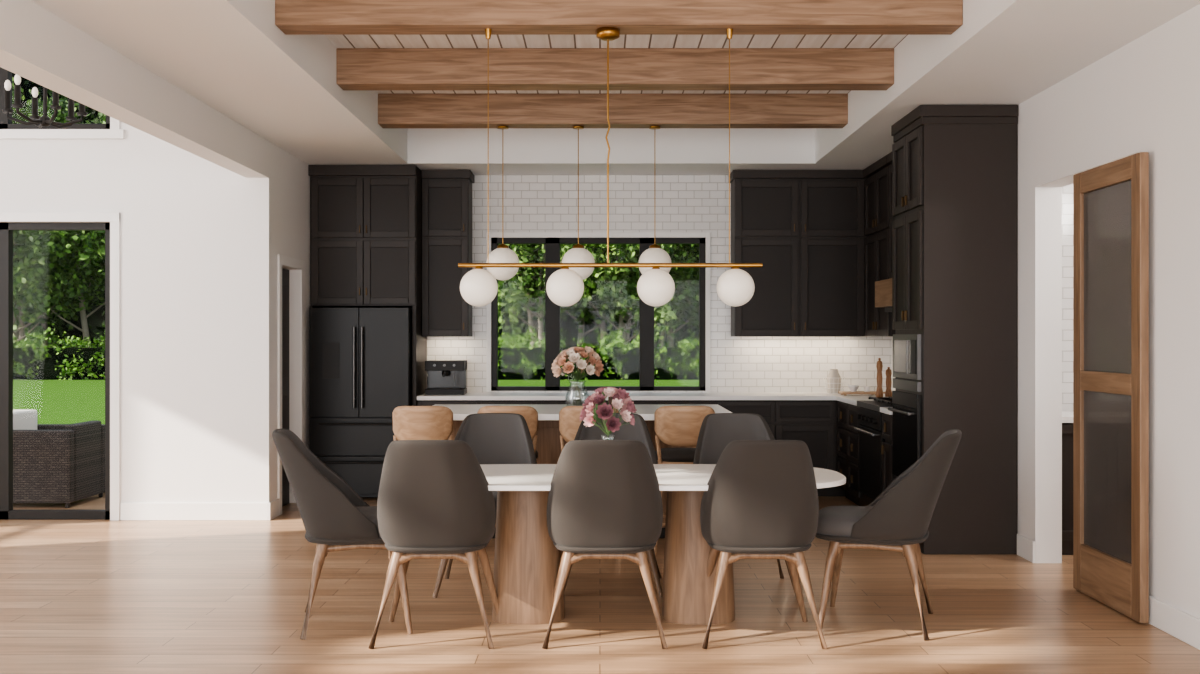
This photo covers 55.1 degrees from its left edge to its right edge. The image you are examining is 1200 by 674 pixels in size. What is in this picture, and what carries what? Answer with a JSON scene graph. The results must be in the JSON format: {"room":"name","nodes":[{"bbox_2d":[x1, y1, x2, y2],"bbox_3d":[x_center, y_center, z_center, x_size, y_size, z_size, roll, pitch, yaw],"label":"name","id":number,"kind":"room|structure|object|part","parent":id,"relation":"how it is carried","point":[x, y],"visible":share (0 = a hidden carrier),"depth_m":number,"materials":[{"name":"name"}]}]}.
{"room":"dining room","nodes":[
{"label":"dining room","id":0,"kind":"room"},
{"bbox_2d":[0,121,245,502],"bbox_3d":[-5.225,-1.150,9.175,4.850,5.200,0.150,0,0,0],"label":"wall","id":1,"kind":"structure","parent":0,"point":[183,213],"depth_m":9.10,"materials":[{"name":"white paint"}]},
{"bbox_2d":[0,222,109,519],"bbox_3d":[-4.735,0.270,9.165,1.730,2.360,0.070,0,0,0],"label":"door","id":2,"kind":"structure","parent":1,"relation":"in","point":[7,512],"depth_m":9.13,"materials":[{"name":"black"}]},
{"bbox_2d":[0,67,109,128],"bbox_3d":[-4.735,-2.295,9.165,1.730,1.310,0.070,0,0,0],"label":"window","id":3,"kind":"structure","parent":1,"relation":"in","point":[5,123],"depth_m":9.13,"materials":[{"name":"black"}]},
{"bbox_2d":[0,117,124,520],"bbox_3d":[-4.735,-0.787,9.085,1.950,4.475,0.030,0,0,0],"label":"trim","id":4,"kind":"structure","parent":1,"relation":"attached to","point":[114,132],"depth_m":9.08,"materials":[{"name":"white wood"}]},
{"bbox_2d":[120,503,267,519],"bbox_3d":[-3.205,1.380,9.092,1.170,0.140,0.016,0,0,0],"label":"baseboard","id":5,"kind":"structure","parent":1,"relation":"attached to","point":[128,511],"depth_m":9.08,"materials":[{"name":"white"}]},
{"bbox_2d":[0,0,309,502],"bbox_3d":[-2.710,-1.150,4.250,0.180,5.200,13.500,0,0,0],"label":"wall","id":6,"kind":"structure","parent":0,"point":[37,45],"depth_m":8.86,"materials":[{"name":"white paint"}]},
{"bbox_2d":[268,498,278,519],"bbox_3d":[-2.612,1.380,9.212,0.016,0.140,0.256,0,0,0],"label":"baseboard","id":7,"kind":"structure","parent":6,"relation":"attached to","point":[273,506],"depth_m":9.17,"materials":[{"name":"white"}]},
{"bbox_2d":[282,269,288,506],"bbox_3d":[-2.703,0.432,9.730,0.095,2.035,0.610,0,0,0],"label":"door","id":8,"kind":"structure","parent":6,"relation":"in","point":[285,273],"depth_m":9.87,"materials":[{"name":"black"}]},
{"bbox_2d":[278,255,303,514],"bbox_3d":[-2.611,0.390,9.730,0.018,2.120,0.780,0,0,0],"label":"trim","id":9,"kind":"structure","parent":6,"relation":"attached to","point":[282,260],"depth_m":9.39,"materials":[{"name":"white"}]},
{"bbox_2d":[0,492,1199,673],"bbox_3d":[-1.350,1.510,4.250,12.600,0.120,13.800,0,0,0],"label":"floor","id":10,"kind":"structure","parent":0,"point":[77,596],"depth_m":5.92,"materials":[{"name":"brown wood"}]},
{"bbox_2d":[272,429,412,639],"bbox_3d":[-1.281,0.960,5.831,0.730,0.988,0.585,0,0,-12],"label":"dining chair","id":11,"kind":"object","parent":10,"relation":"on","point":[334,516],"visible":0.96,"depth_m":5.58,"materials":[{"name":"grey fabric"}]},
{"bbox_3d":[-1.204,0.950,5.848,0.573,0.140,0.500,0,0,-12],"label":"seat","id":12,"kind":"part","parent":11,"relation":"part of","materials":[{"name":"grey fabric"}]},
{"bbox_2d":[309,308,411,496],"bbox_3d":[-2.140,0.585,10.564,0.880,1.690,0.832,0,0,0],"label":"refrigerator","id":13,"kind":"object","parent":10,"relation":"on","point":[360,359],"visible":0.66,"depth_m":10.21,"materials":[{"name":"black metal"}]},
{"bbox_2d":[308,165,426,417],"bbox_3d":[-2.136,-0.048,10.655,0.962,2.995,0.670,0,0,0],"label":"tall cabinet","id":14,"kind":"object","parent":10,"relation":"on","point":[366,220],"visible":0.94,"depth_m":10.36,"materials":[{"name":"grey wood"}]},
{"bbox_2d":[388,406,452,558],"bbox_3d":[-1.170,0.951,7.706,0.434,1.001,0.432,0,0,0],"label":"counter stool","id":15,"kind":"object","parent":10,"relation":"on","point":[409,422],"visible":0.34,"depth_m":7.52,"materials":[{"name":"brown leather"}]},
{"bbox_2d":[369,440,498,648],"bbox_3d":[-0.785,0.960,5.558,0.585,0.988,0.730,0,0,0],"label":"dining chair","id":16,"kind":"object","parent":10,"relation":"on","point":[435,501],"visible":1,"depth_m":5.33,"materials":[{"name":"grey fabric"}]},
{"bbox_3d":[-0.785,0.950,5.636,0.500,0.140,0.573,0,0,0],"label":"seat","id":17,"kind":"part","parent":16,"relation":"part of","materials":[{"name":"grey fabric"}]},
{"bbox_2d":[433,413,536,597],"bbox_3d":[-0.640,0.960,6.702,0.585,0.988,0.730,0,0,0],"label":"dining chair","id":18,"kind":"object","parent":10,"relation":"on","point":[494,438],"visible":0.23,"depth_m":6.96,"materials":[{"name":"grey fabric"}]},
{"bbox_3d":[-0.640,0.950,6.624,0.500,0.140,0.573,0,0,0],"label":"seat","id":19,"kind":"part","parent":18,"relation":"part of","materials":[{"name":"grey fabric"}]},
{"bbox_2d":[476,406,537,556],"bbox_3d":[-0.610,0.951,7.706,0.434,1.001,0.432,0,0,0],"label":"counter stool","id":20,"kind":"object","parent":10,"relation":"on","point":[530,414],"visible":0.12,"depth_m":7.54,"materials":[{"name":"brown leather"}]},
{"bbox_2d":[432,404,731,537],"bbox_3d":[-0.185,0.990,8.485,2.230,0.920,1.130,0,0,0],"label":"kitchen island","id":21,"kind":"object","parent":10,"relation":"on","point":[548,445],"visible":0.02,"depth_m":8.22,"materials":[{"name":"white stone"}]},
{"bbox_2d":[559,406,619,450],"bbox_3d":[-0.070,0.951,7.706,0.434,1.001,0.432,0,0,0],"label":"counter stool","id":22,"kind":"object","parent":10,"relation":"on","point":[569,416],"visible":0.16,"depth_m":7.54,"materials":[{"name":"brown wood"}]},
{"bbox_2d":[542,440,667,648],"bbox_3d":[0.023,0.960,5.558,0.585,0.988,0.730,0,0,0],"label":"dining chair","id":23,"kind":"object","parent":10,"relation":"on","point":[604,501],"visible":1,"depth_m":5.32,"materials":[{"name":"grey fabric"}]},
{"bbox_3d":[0.023,0.950,5.636,0.500,0.140,0.573,0,0,0],"label":"seat","id":24,"kind":"part","parent":23,"relation":"part of","materials":[{"name":"grey fabric"}]},
{"bbox_2d":[564,413,662,596],"bbox_3d":[0.071,0.960,6.722,0.585,0.988,0.730,0,0,2],"label":"dining chair","id":25,"kind":"object","parent":10,"relation":"on","point":[639,431],"visible":0.06,"depth_m":6.97,"materials":[{"name":"grey fabric"}]},
{"bbox_2d":[418,400,894,505],"bbox_3d":[0.568,1.010,9.705,4.435,0.880,2.570,0,0,0],"label":"base cabinet","id":26,"kind":"object","parent":10,"relation":"on","point":[826,427],"visible":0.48,"depth_m":10.38,"materials":[{"name":"grey wood"}]},
{"bbox_2d":[417,392,892,414],"bbox_3d":[0.568,0.550,9.705,4.435,0.040,2.570,0,0,0],"label":"countertop","id":27,"kind":"structure","parent":26,"relation":"on","point":[852,399],"depth_m":10.34,"materials":[{"name":"white stone"}]},
{"bbox_2d":[425,360,466,394],"bbox_3d":[-1.430,0.375,10.670,0.360,0.310,0.320,0,0,0],"label":"coffee machine","id":28,"kind":"object","parent":27,"relation":"on","point":[444,377],"visible":1,"depth_m":10.63,"materials":[{"name":"black"}]},
{"bbox_2d":[551,346,603,405],"bbox_3d":[-0.164,0.296,8.391,0.386,0.466,0.374,0,0,0],"label":"flower vase","id":29,"kind":"object","parent":27,"relation":"on","point":[573,354],"visible":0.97,"depth_m":8.33,"materials":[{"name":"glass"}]},
{"bbox_2d":[823,369,844,393],"bbox_3d":[2.190,0.414,10.760,0.206,0.228,0.206,0,0,0],"label":"vase","id":30,"kind":"object","parent":27,"relation":"on","point":[833,383],"visible":0.92,"depth_m":10.71,"materials":[{"name":"white ceramic"}]},
{"bbox_2d":[838,385,884,395],"bbox_3d":[2.400,0.485,10.480,0.420,0.090,0.200,0,0,0],"label":"serving board","id":31,"kind":"object","parent":27,"relation":"on","point":[853,388],"visible":0.83,"depth_m":10.45,"materials":[{"name":"brown wood"}]},
{"bbox_2d":[876,358,882,396],"bbox_3d":[2.460,0.357,10.120,0.064,0.347,0.064,0,0,0],"label":"pepper mill","id":32,"kind":"object","parent":27,"relation":"on","point":[879,392],"visible":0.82,"depth_m":10.10,"materials":[{"name":"brown wood"}]},
{"bbox_2d":[885,367,891,396],"bbox_3d":[2.560,0.397,10.200,0.064,0.265,0.064,0,0,0],"label":"pepper mill","id":33,"kind":"object","parent":27,"relation":"on","point":[888,393],"visible":0.99,"depth_m":10.18,"materials":[{"name":"brown wood"}]},
{"bbox_2d":[480,464,845,624],"bbox_3d":[0.070,1.075,5.880,2.340,0.750,0.920,0,0,0],"label":"dining table","id":34,"kind":"object","parent":10,"relation":"on","point":[526,558],"visible":0.56,"depth_m":5.82,"materials":[{"name":"brown wood"}]},
{"bbox_2d":[580,387,636,439],"bbox_3d":[0.044,0.476,5.855,0.303,0.447,0.297,0,0,0],"label":"flower vase","id":35,"kind":"object","parent":34,"relation":"on","point":[595,408],"visible":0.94,"depth_m":5.79,"materials":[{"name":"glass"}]},
{"bbox_2d":[654,406,714,556],"bbox_3d":[0.560,0.951,7.706,0.434,1.001,0.432,0,0,0],"label":"counter stool","id":36,"kind":"object","parent":10,"relation":"on","point":[673,425],"visible":0.57,"depth_m":7.53,"materials":[{"name":"brown wood"}]},
{"bbox_2d":[693,413,795,595],"bbox_3d":[0.819,0.960,6.702,0.585,0.988,0.730,0,0,-1],"label":"dining chair","id":37,"kind":"object","parent":10,"relation":"on","point":[717,430],"visible":0.18,"depth_m":6.98,"materials":[{"name":"grey fabric"}]},
{"bbox_2d":[700,440,826,648],"bbox_3d":[0.766,0.960,5.558,0.585,0.988,0.730,0,0,0],"label":"dining chair","id":38,"kind":"object","parent":10,"relation":"on","point":[760,501],"visible":1,"depth_m":5.33,"materials":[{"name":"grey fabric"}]},
{"bbox_3d":[0.766,0.950,5.636,0.500,0.140,0.573,0,0,0],"label":"seat","id":39,"kind":"part","parent":38,"relation":"part of","materials":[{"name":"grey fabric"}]},
{"bbox_2d":[854,397,892,505],"bbox_3d":[2.429,0.960,9.110,0.702,0.940,0.770,0,0,0],"label":"gas range","id":40,"kind":"object","parent":10,"relation":"on","point":[869,416],"visible":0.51,"depth_m":9.09,"materials":[{"name":"black metal"}]},
{"bbox_2d":[815,429,961,640],"bbox_3d":[1.450,0.960,5.827,0.730,0.988,0.585,0,0,18],"label":"dining chair","id":41,"kind":"object","parent":10,"relation":"on","point":[898,519],"visible":1,"depth_m":5.59,"materials":[{"name":"grey fabric"}]},
{"bbox_3d":[1.375,0.950,5.851,0.573,0.140,0.500,0,0,18],"label":"seat","id":42,"kind":"part","parent":41,"relation":"part of","materials":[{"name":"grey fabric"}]},
{"bbox_2d":[891,105,1017,553],"bbox_3d":[2.451,-0.048,8.032,0.667,2.995,0.756,0,0,0],"label":"tall cabinet","id":43,"kind":"object","parent":10,"relation":"on","point":[954,167],"visible":0.82,"depth_m":7.67,"materials":[{"name":"grey wood"}]},
{"bbox_2d":[888,391,921,476],"bbox_3d":[2.119,0.695,8.045,0.080,0.610,0.650,0,0,0],"label":"wall oven","id":44,"kind":"object","parent":43,"relation":"attached to","point":[907,407],"visible":0.94,"depth_m":7.99,"materials":[{"name":"black metal"}]},
{"bbox_2d":[893,334,921,391],"bbox_3d":[2.126,0.175,8.045,0.067,0.390,0.650,0,0,0],"label":"microwave oven","id":45,"kind":"object","parent":43,"relation":"in","point":[907,348],"visible":1,"depth_m":7.90,"materials":[{"name":"grey metal"}]},
{"bbox_2d":[1062,411,1072,554],"bbox_3d":[3.880,0.990,7.899,1.800,0.920,0.582,0,0,0],"label":"pantry cabinet","id":46,"kind":"object","parent":10,"relation":"on","point":[1067,416],"visible":0.02,"depth_m":7.64,"materials":[{"name":"grey"}]},
{"bbox_2d":[31,0,1199,174],"bbox_3d":[0.085,-1.800,4.250,5.410,0.500,13.500,0,0,0],"label":"ceiling","id":47,"kind":"structure","parent":0,"point":[231,56],"depth_m":7.23,"materials":[{"name":"white paint"}]},
{"bbox_2d":[486,126,518,279],"bbox_3d":[-0.760,-1.046,9.000,0.260,1.207,0.260,0,0,0],"label":"globe pendant light","id":48,"kind":"object","parent":47,"relation":"hanging from","point":[502,253],"visible":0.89,"depth_m":8.92,"materials":[{"name":"white glass"}]},
{"bbox_2d":[562,126,594,279],"bbox_3d":[-0.170,-1.046,9.000,0.260,1.207,0.260,0,0,0],"label":"globe pendant light","id":49,"kind":"object","parent":47,"relation":"hanging from","point":[578,253],"visible":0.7,"depth_m":8.92,"materials":[{"name":"white glass"}]},
{"bbox_2d":[458,27,761,306],"bbox_3d":[0.055,-0.906,6.170,1.630,1.487,0.204,0,0,0],"label":"globe chandelier","id":50,"kind":"object","parent":47,"relation":"hanging from","point":[478,286],"visible":1,"depth_m":6.12,"materials":[{"name":"white glass"}]},
{"bbox_2d":[378,94,847,127],"bbox_3d":[0.100,-1.768,9.000,3.640,0.235,0.200,0,0,0],"label":"ceiling beam","id":51,"kind":"structure","parent":47,"relation":"attached to","point":[394,110],"depth_m":8.90,"materials":[{"name":"brown wood"}]},
{"bbox_2d":[638,126,670,273],"bbox_3d":[0.430,-1.046,9.000,0.260,1.207,0.260,0,0,0],"label":"globe pendant light","id":52,"kind":"object","parent":51,"relation":"hanging from","point":[654,254],"visible":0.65,"depth_m":8.93,"materials":[{"name":"white glass"}]},
{"bbox_2d":[336,48,893,89],"bbox_3d":[0.100,-1.768,7.600,3.640,0.235,0.200,0,0,0],"label":"ceiling beam","id":53,"kind":"structure","parent":47,"relation":"attached to","point":[356,68],"depth_m":7.50,"materials":[{"name":"brown wood"}]},
{"bbox_2d":[325,35,906,93],"bbox_3d":[0.100,-1.897,6.335,3.640,0.025,7.870,0,0,0],"label":"ceiling shiplap","id":54,"kind":"structure","parent":47,"relation":"attached to","point":[339,41],"depth_m":7.39,"materials":[{"name":"wood"}]},
{"bbox_2d":[275,0,962,34],"bbox_3d":[0.100,-1.768,6.180,3.640,0.235,0.200,0,0,0],"label":"ceiling beam","id":55,"kind":"structure","parent":47,"relation":"attached to","point":[292,17],"depth_m":6.08,"materials":[{"name":"brown wood"}]},
{"bbox_2d":[427,175,891,391],"bbox_3d":[0.080,-0.300,11.075,5.760,3.500,0.150,0,0,0],"label":"wall","id":56,"kind":"structure","parent":0,"point":[531,203],"depth_m":11.00,"materials":[{"name":"white tile"}]},
{"bbox_2d":[421,170,473,335],"bbox_3d":[-1.426,-0.775,10.809,0.452,1.540,0.362,0,0,0],"label":"upper cabinet","id":57,"kind":"object","parent":56,"relation":"attached to","point":[446,194],"visible":0.99,"depth_m":10.66,"materials":[{"name":"black wood"}]},
{"bbox_2d":[491,238,704,390],"bbox_3d":[-0.015,-0.217,11.060,2.050,1.465,0.080,0,0,0],"label":"window","id":58,"kind":"structure","parent":56,"relation":"in","point":[552,245],"depth_m":11.02,"materials":[{"name":"black metal"}]},
{"bbox_2d":[486,232,709,391],"bbox_3d":[-0.015,-0.237,10.990,2.140,1.525,0.020,0,0,0],"label":"trim","id":59,"kind":"structure","parent":56,"relation":"attached to","point":[706,235],"depth_m":10.98,"materials":[{"name":"white"}]},
{"bbox_2d":[730,155,894,335],"bbox_3d":[2.007,-0.775,10.370,1.555,1.540,1.240,0,0,0],"label":"upper cabinet","id":60,"kind":"object","parent":56,"relation":"attached to","point":[820,238],"visible":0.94,"depth_m":10.66,"materials":[{"name":"grey wood"}]},
{"bbox_2d":[892,4,1199,618],"bbox_3d":[2.875,-0.300,4.250,0.170,3.500,13.500,0,0,0],"label":"wall","id":61,"kind":"structure","parent":0,"point":[1143,95],"depth_m":5.89,"materials":[{"name":"white paint"}]},
{"bbox_2d":[875,152,894,311],"bbox_3d":[2.558,-0.877,9.293,0.455,1.335,0.905,0,0,0],"label":"range hood","id":62,"kind":"object","parent":61,"relation":"attached to","point":[883,288],"visible":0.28,"depth_m":9.65,"materials":[{"name":"grey wood"}]},
{"bbox_2d":[1017,534,1034,562],"bbox_3d":[2.782,1.380,7.515,0.016,0.140,0.290,0,0,0],"label":"baseboard","id":63,"kind":"structure","parent":61,"relation":"attached to","point":[1025,546],"depth_m":7.48,"materials":[{"name":"white wood"}]},
{"bbox_2d":[1073,152,1148,622],"bbox_3d":[2.737,0.255,6.190,0.045,2.370,0.820,0,0,0],"label":"door","id":64,"kind":"structure","parent":61,"relation":"in","point":[1111,200],"depth_m":6.13,"materials":[{"name":"brown wood"}]},
{"bbox_2d":[1149,595,1199,649],"bbox_3d":[2.782,1.380,1.725,0.016,0.140,8.450,0,0,0],"label":"baseboard","id":65,"kind":"structure","parent":61,"relation":"attached to","point":[1165,617],"depth_m":5.55,"materials":[{"name":"white"}]},
{"bbox_2d":[1062,184,1072,410],"bbox_3d":[3.955,0.050,6.300,1.990,2.800,4.100,0,0,0],"label":"wall","id":66,"kind":"structure","parent":0,"point":[1067,191],"depth_m":8.20,"materials":[{"name":"white tile"}]},
{"bbox_3d":[-5.225,-3.825,3.375,4.850,0.150,11.750,0,0,0],"label":"ceiling","id":67,"kind":"structure","parent":0,"visible":0},
{"bbox_2d":[2,74,87,128],"bbox_3d":[-3.860,-2.605,8.000,0.542,2.290,0.527,0,0,0],"label":"chandelier","id":68,"kind":"object","parent":67,"relation":"hanging from","point":[44,121],"visible":0.77,"depth_m":7.97,"materials":[{"name":"black metal"},{"name":"frosted glass"}]},
{"label":"outside","id":69,"kind":"structure","parent":0,"visible":0},
{"bbox_2d":[13,380,698,423],"bbox_3d":[0.000,1.590,59.600,180.000,0.001,100.800,0,0,0],"label":"lawn","id":70,"kind":"structure","parent":69,"point":[55,401],"depth_m":31.80,"materials":[{"name":"green plant"}]},
{"bbox_2d":[12,77,92,272],"bbox_3d":[-25.469,-5.082,48.788,7.912,13.364,7.460,0,0,41],"label":"tree","id":71,"kind":"object","parent":70,"relation":"on","point":[60,113],"visible":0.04,"depth_m":49.00,"materials":[{"name":"green plant"}]},
{"bbox_2d":[13,231,101,342],"bbox_3d":[-23.626,-2.932,46.420,6.959,9.154,7.006,0,0,7],"label":"tree","id":72,"kind":"object","parent":70,"relation":"on","point":[18,273],"visible":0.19,"depth_m":45.51,"materials":[{"name":"green plant"}]},
{"bbox_2d":[13,113,104,345],"bbox_3d":[-20.895,-3.667,47.000,6.923,10.580,7.732,0,0,-19],"label":"tree","id":73,"kind":"object","parent":70,"relation":"on","point":[94,243],"visible":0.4,"depth_m":45.48,"materials":[{"name":"green plant"}]},
{"bbox_2d":[13,89,104,345],"bbox_3d":[-25.280,-4.799,52.404,8.002,12.812,7.264,0,0,-16],"label":"tree","id":74,"kind":"object","parent":70,"relation":"on","point":[46,319],"visible":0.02,"depth_m":51.91,"materials":[{"name":"green plant"}]},
{"bbox_2d":[48,98,105,305],"bbox_3d":[-21.821,-5.683,54.163,9.134,14.626,8.293,0,0,-12],"label":"tree","id":75,"kind":"object","parent":70,"relation":"on","point":[95,120],"visible":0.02,"depth_m":54.12,"materials":[{"name":"green plant"}]},
{"bbox_2d":[81,113,105,301],"bbox_3d":[-19.558,-5.408,50.299,8.308,14.033,7.833,0,0,24],"label":"tree","id":76,"kind":"object","parent":70,"relation":"on","point":[103,117],"visible":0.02,"depth_m":48.46,"materials":[{"name":"green plant"}]},
{"bbox_2d":[12,73,698,346],"bbox_3d":[-10.218,-8.594,66.653,123.349,23.935,9.347,0,0,0],"label":"woods","id":77,"kind":"object","parent":70,"relation":"on","point":[97,318],"visible":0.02,"depth_m":68.23,"materials":[{"name":"green plant"}]},
{"bbox_2d":[13,323,698,379],"bbox_3d":[-9.077,0.666,43.430,86.787,2.550,2.842,0,0,0],"label":"hedge","id":78,"kind":"object","parent":70,"relation":"on","point":[36,362],"visible":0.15,"depth_m":42.80,"materials":[{"name":"green plant"}]},
{"bbox_2d":[498,244,535,334],"bbox_3d":[-5.267,-2.732,47.918,6.117,8.670,6.172,0,0,-5],"label":"tree","id":79,"kind":"object","parent":70,"relation":"on","point":[526,245],"visible":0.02,"depth_m":47.61,"materials":[{"name":"green plant"}]},
{"bbox_2d":[504,294,568,343],"bbox_3d":[-3.040,-5.135,55.309,8.432,13.501,7.655,0,0,2],"label":"tree","id":80,"kind":"object","parent":70,"relation":"on","point":[535,319],"visible":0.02,"depth_m":55.33,"materials":[{"name":"green plant"}]},
{"bbox_2d":[498,244,604,346],"bbox_3d":[-2.511,-3.150,47.130,6.728,9.537,6.789,0,0,13],"label":"tree","id":81,"kind":"object","parent":70,"relation":"on","point":[516,284],"visible":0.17,"depth_m":45.95,"materials":[{"name":"green plant"}]},
{"bbox_2d":[522,244,634,346],"bbox_3d":[-0.852,-3.202,49.700,6.294,9.618,7.029,0,0,22],"label":"tree","id":82,"kind":"object","parent":70,"relation":"on","point":[589,307],"visible":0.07,"depth_m":48.24,"materials":[{"name":"green plant"}]},
{"bbox_2d":[561,302,618,345],"bbox_3d":[-0.037,-5.369,52.382,7.928,13.982,8.733,0,0,-15],"label":"tree","id":83,"kind":"object","parent":70,"relation":"on","point":[603,325],"visible":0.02,"depth_m":52.38,"materials":[{"name":"green plant"}]},
{"bbox_2d":[560,244,698,345],"bbox_3d":[0.951,-2.932,47.270,6.959,9.154,7.006,0,0,16],"label":"tree","id":84,"kind":"object","parent":70,"relation":"on","point":[618,281],"visible":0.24,"depth_m":45.78,"materials":[{"name":"green plant"}]},
{"bbox_2d":[618,244,698,346],"bbox_3d":[2.604,-2.737,49.785,5.664,8.657,6.326,0,0,10],"label":"tree","id":85,"kind":"object","parent":70,"relation":"on","point":[682,306],"visible":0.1,"depth_m":48.38,"materials":[{"name":"green plant"}]},
{"bbox_2d":[654,276,698,346],"bbox_3d":[3.201,-4.932,52.047,8.173,13.086,7.420,0,0,8],"label":"tree","id":86,"kind":"object","parent":70,"relation":"on","point":[671,343],"visible":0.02,"depth_m":52.15,"materials":[{"name":"green plant"}]},
{"bbox_2d":[661,244,698,332],"bbox_3d":[4.715,-3.202,48.170,6.294,9.618,7.029,0,0,43],"label":"tree","id":87,"kind":"object","parent":70,"relation":"on","point":[690,270],"visible":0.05,"depth_m":46.55,"materials":[{"name":"green plant"}]},
{"bbox_3d":[-5.925,1.525,10.735,6.150,0.130,2.930,0,0,0],"label":"patio","id":88,"kind":"object","parent":70,"relation":"on","visible":0},
{"bbox_2d":[13,410,104,507],"bbox_3d":[-4.900,1.055,10.085,0.840,0.810,0.730,0,0,0],"label":"outdoor sofa","id":89,"kind":"object","parent":88,"relation":"on","point":[53,463],"visible":0.86,"depth_m":9.72,"materials":[{"name":"black wicker"}]}
]}

